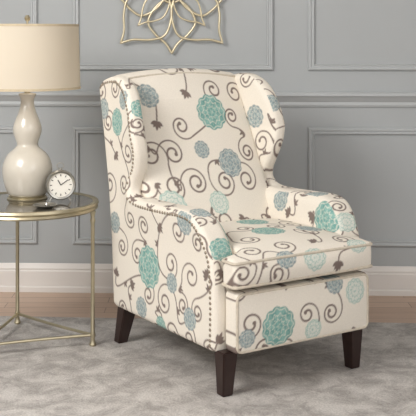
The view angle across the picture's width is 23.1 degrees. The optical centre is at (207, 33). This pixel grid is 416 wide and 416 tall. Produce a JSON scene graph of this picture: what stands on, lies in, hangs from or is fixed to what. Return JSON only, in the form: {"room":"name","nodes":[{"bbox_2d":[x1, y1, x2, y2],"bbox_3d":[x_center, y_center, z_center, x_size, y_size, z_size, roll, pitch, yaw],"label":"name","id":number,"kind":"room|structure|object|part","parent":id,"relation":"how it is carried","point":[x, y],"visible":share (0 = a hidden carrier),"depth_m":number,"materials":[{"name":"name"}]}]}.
{"room":"living room","nodes":[
{"label":"living room","id":0,"kind":"room"},
{"bbox_2d":[0,0,415,265],"bbox_3d":[0.302,-0.146,4.798,5.200,2.708,0.100,0,0,2],"label":"wall","id":1,"kind":"structure","parent":0,"point":[375,174],"depth_m":4.75,"materials":[{"name":"paint"}]},
{"bbox_2d":[0,126,37,243],"bbox_3d":[-1.264,0.710,4.803,0.930,0.550,0.016,0,0,2],"label":"trim","id":2,"kind":"structure","parent":1,"relation":"attached to","point":[33,239],"depth_m":4.78,"materials":[{"name":"paint"}]},
{"bbox_2d":[31,0,37,23],"bbox_3d":[-1.264,-0.540,4.803,0.930,1.420,0.016,0,0,2],"label":"trim","id":3,"kind":"structure","parent":1,"relation":"attached to","point":[34,3],"depth_m":4.78,"materials":[{"name":"paint"}]},
{"bbox_2d":[120,0,222,53],"bbox_3d":[-0.169,-0.195,4.746,0.581,0.581,0.040,0,0,2],"label":"metal wall art","id":4,"kind":"object","parent":1,"relation":"attached to","point":[171,5],"visible":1,"depth_m":4.73},
{"bbox_2d":[72,0,273,70],"bbox_3d":[-0.165,-0.540,4.759,0.940,1.420,0.016,0,0,2],"label":"trim","id":5,"kind":"structure","parent":1,"relation":"attached to","point":[269,66],"depth_m":4.75,"materials":[{"name":"paint"}]},
{"bbox_2d":[72,127,273,244],"bbox_3d":[-0.165,0.710,4.759,0.940,0.550,0.016,0,0,2],"label":"trim","id":6,"kind":"structure","parent":1,"relation":"attached to","point":[75,130],"depth_m":4.77,"materials":[{"name":"paint"}]},
{"bbox_2d":[0,263,415,295],"bbox_3d":[0.299,1.142,4.737,5.200,0.132,0.022,0,0,2],"label":"baseboard","id":7,"kind":"structure","parent":1,"relation":"attached to","point":[33,277],"depth_m":4.77,"materials":[{"name":"paint"}]},
{"bbox_2d":[0,91,415,106],"bbox_3d":[0.299,0.303,4.731,5.200,0.070,0.034,0,0,2],"label":"trim","id":8,"kind":"structure","parent":1,"relation":"attached to","point":[43,98],"depth_m":4.72,"materials":[{"name":"paint"}]},
{"bbox_2d":[308,128,415,246],"bbox_3d":[0.931,0.710,4.715,0.935,0.550,0.016,0,0,2],"label":"trim","id":9,"kind":"structure","parent":1,"relation":"attached to","point":[311,131],"depth_m":4.72,"materials":[{"name":"paint"}]},
{"bbox_2d":[308,0,415,70],"bbox_3d":[0.931,-0.540,4.715,0.935,1.420,0.016,0,0,2],"label":"trim","id":10,"kind":"structure","parent":1,"relation":"attached to","point":[311,66],"depth_m":4.72,"materials":[{"name":"paint"}]},
{"bbox_2d":[0,292,415,322],"bbox_3d":[0.189,1.258,2.000,5.624,0.100,5.912,0,0,0],"label":"floor","id":11,"kind":"structure","parent":0,"point":[382,309],"depth_m":4.52,"materials":[{"name":"brown wood"}]},
{"bbox_2d":[0,316,415,415],"bbox_3d":[-0.103,1.204,3.078,3.800,0.008,2.430,0,0,4],"label":"area rug","id":12,"kind":"object","parent":11,"relation":"on","point":[158,371],"visible":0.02,"depth_m":3.57,"materials":[{"name":"grey carpet"}]},
{"bbox_2d":[0,192,98,346],"bbox_3d":[-0.700,0.925,3.980,0.546,0.550,0.546,0,0,0],"label":"side table","id":13,"kind":"object","parent":12,"relation":"on","point":[80,203],"visible":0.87,"depth_m":3.92,"materials":[{"name":"gold glass"}]},
{"bbox_2d":[0,15,80,201],"bbox_3d":[-0.719,0.290,4.060,0.423,0.730,0.423,0,0,0],"label":"table lamp","id":14,"kind":"object","parent":13,"relation":"on","point":[33,57],"visible":1,"depth_m":3.94,"materials":[{"name":"ceramic"}]},
{"bbox_3d":[-0.719,0.090,4.060,0.420,0.256,0.420,0,0,0],"label":"lamp shade","id":15,"kind":"part","parent":14,"relation":"part of","materials":[{"name":"beige fabric"}]},
{"bbox_3d":[-0.719,0.089,4.060,0.423,0.257,0.423,0,0,0],"label":"shade trim","id":16,"kind":"part","parent":14,"relation":"part of","materials":[{"name":"beige fabric"}]},
{"bbox_2d":[33,202,56,208],"bbox_3d":[-0.615,0.645,3.845,0.092,0.020,0.092,0,0,0],"label":"dish","id":17,"kind":"object","parent":13,"relation":"on","point":[43,205],"visible":1,"depth_m":3.84,"materials":[{"name":"grey metal"}]},
{"bbox_3d":[-0.700,0.661,3.980,0.504,0.012,0.504,0,0,0],"label":"glass","id":18,"kind":"part","parent":13,"relation":"part of","materials":[{"name":"grey"}]},
{"bbox_2d":[46,162,75,201],"bbox_3d":[-0.577,0.578,3.985,0.118,0.152,0.050,0,0,-14],"label":"desk clock","id":19,"kind":"object","parent":13,"relation":"on","point":[60,184],"visible":1,"depth_m":3.97,"materials":[{"name":"grey metal"}]},
{"bbox_2d":[99,68,372,396],"bbox_3d":[0.092,0.671,3.862,0.723,1.059,0.953,0,0,-33],"label":"wingback armchair","id":20,"kind":"object","parent":12,"relation":"on","point":[209,249],"visible":1,"depth_m":3.77,"materials":[{"name":"fabric"}]},
{"bbox_3d":[-0.319,1.125,3.961,0.059,0.150,0.088,0,0,-33],"label":"leg","id":21,"kind":"part","parent":20,"relation":"part of","materials":[{"name":"brown wood"}]},
{"bbox_3d":[-0.222,0.610,3.714,0.035,0.861,0.810,0,0,-33],"label":"nailhead trim","id":22,"kind":"part","parent":20,"relation":"part of","materials":[{"name":"silver metal"}]},
{"bbox_3d":[0.060,1.125,3.386,0.058,0.150,0.058,0,0,-33],"label":"leg","id":23,"kind":"part","parent":20,"relation":"part of","materials":[{"name":"brown wood"}]},
{"bbox_2d":[219,218,370,286],"bbox_3d":[0.193,0.769,3.692,0.596,0.130,0.558,0,0,-33],"label":"seat cushion","id":24,"kind":"object","parent":20,"relation":"on","point":[254,252],"depth_m":3.51,"materials":[{"name":"fabric"}]},
{"bbox_3d":[0.316,0.950,3.509,0.572,0.200,0.084,0,0,-33],"label":"footrest panel","id":25,"kind":"part","parent":20,"relation":"part of","materials":[{"name":"fabric"}]},
{"bbox_3d":[0.517,1.125,3.669,0.058,0.150,0.058,0,0,-33],"label":"leg","id":26,"kind":"part","parent":20,"relation":"part of","materials":[{"name":"brown wood"}]}
]}

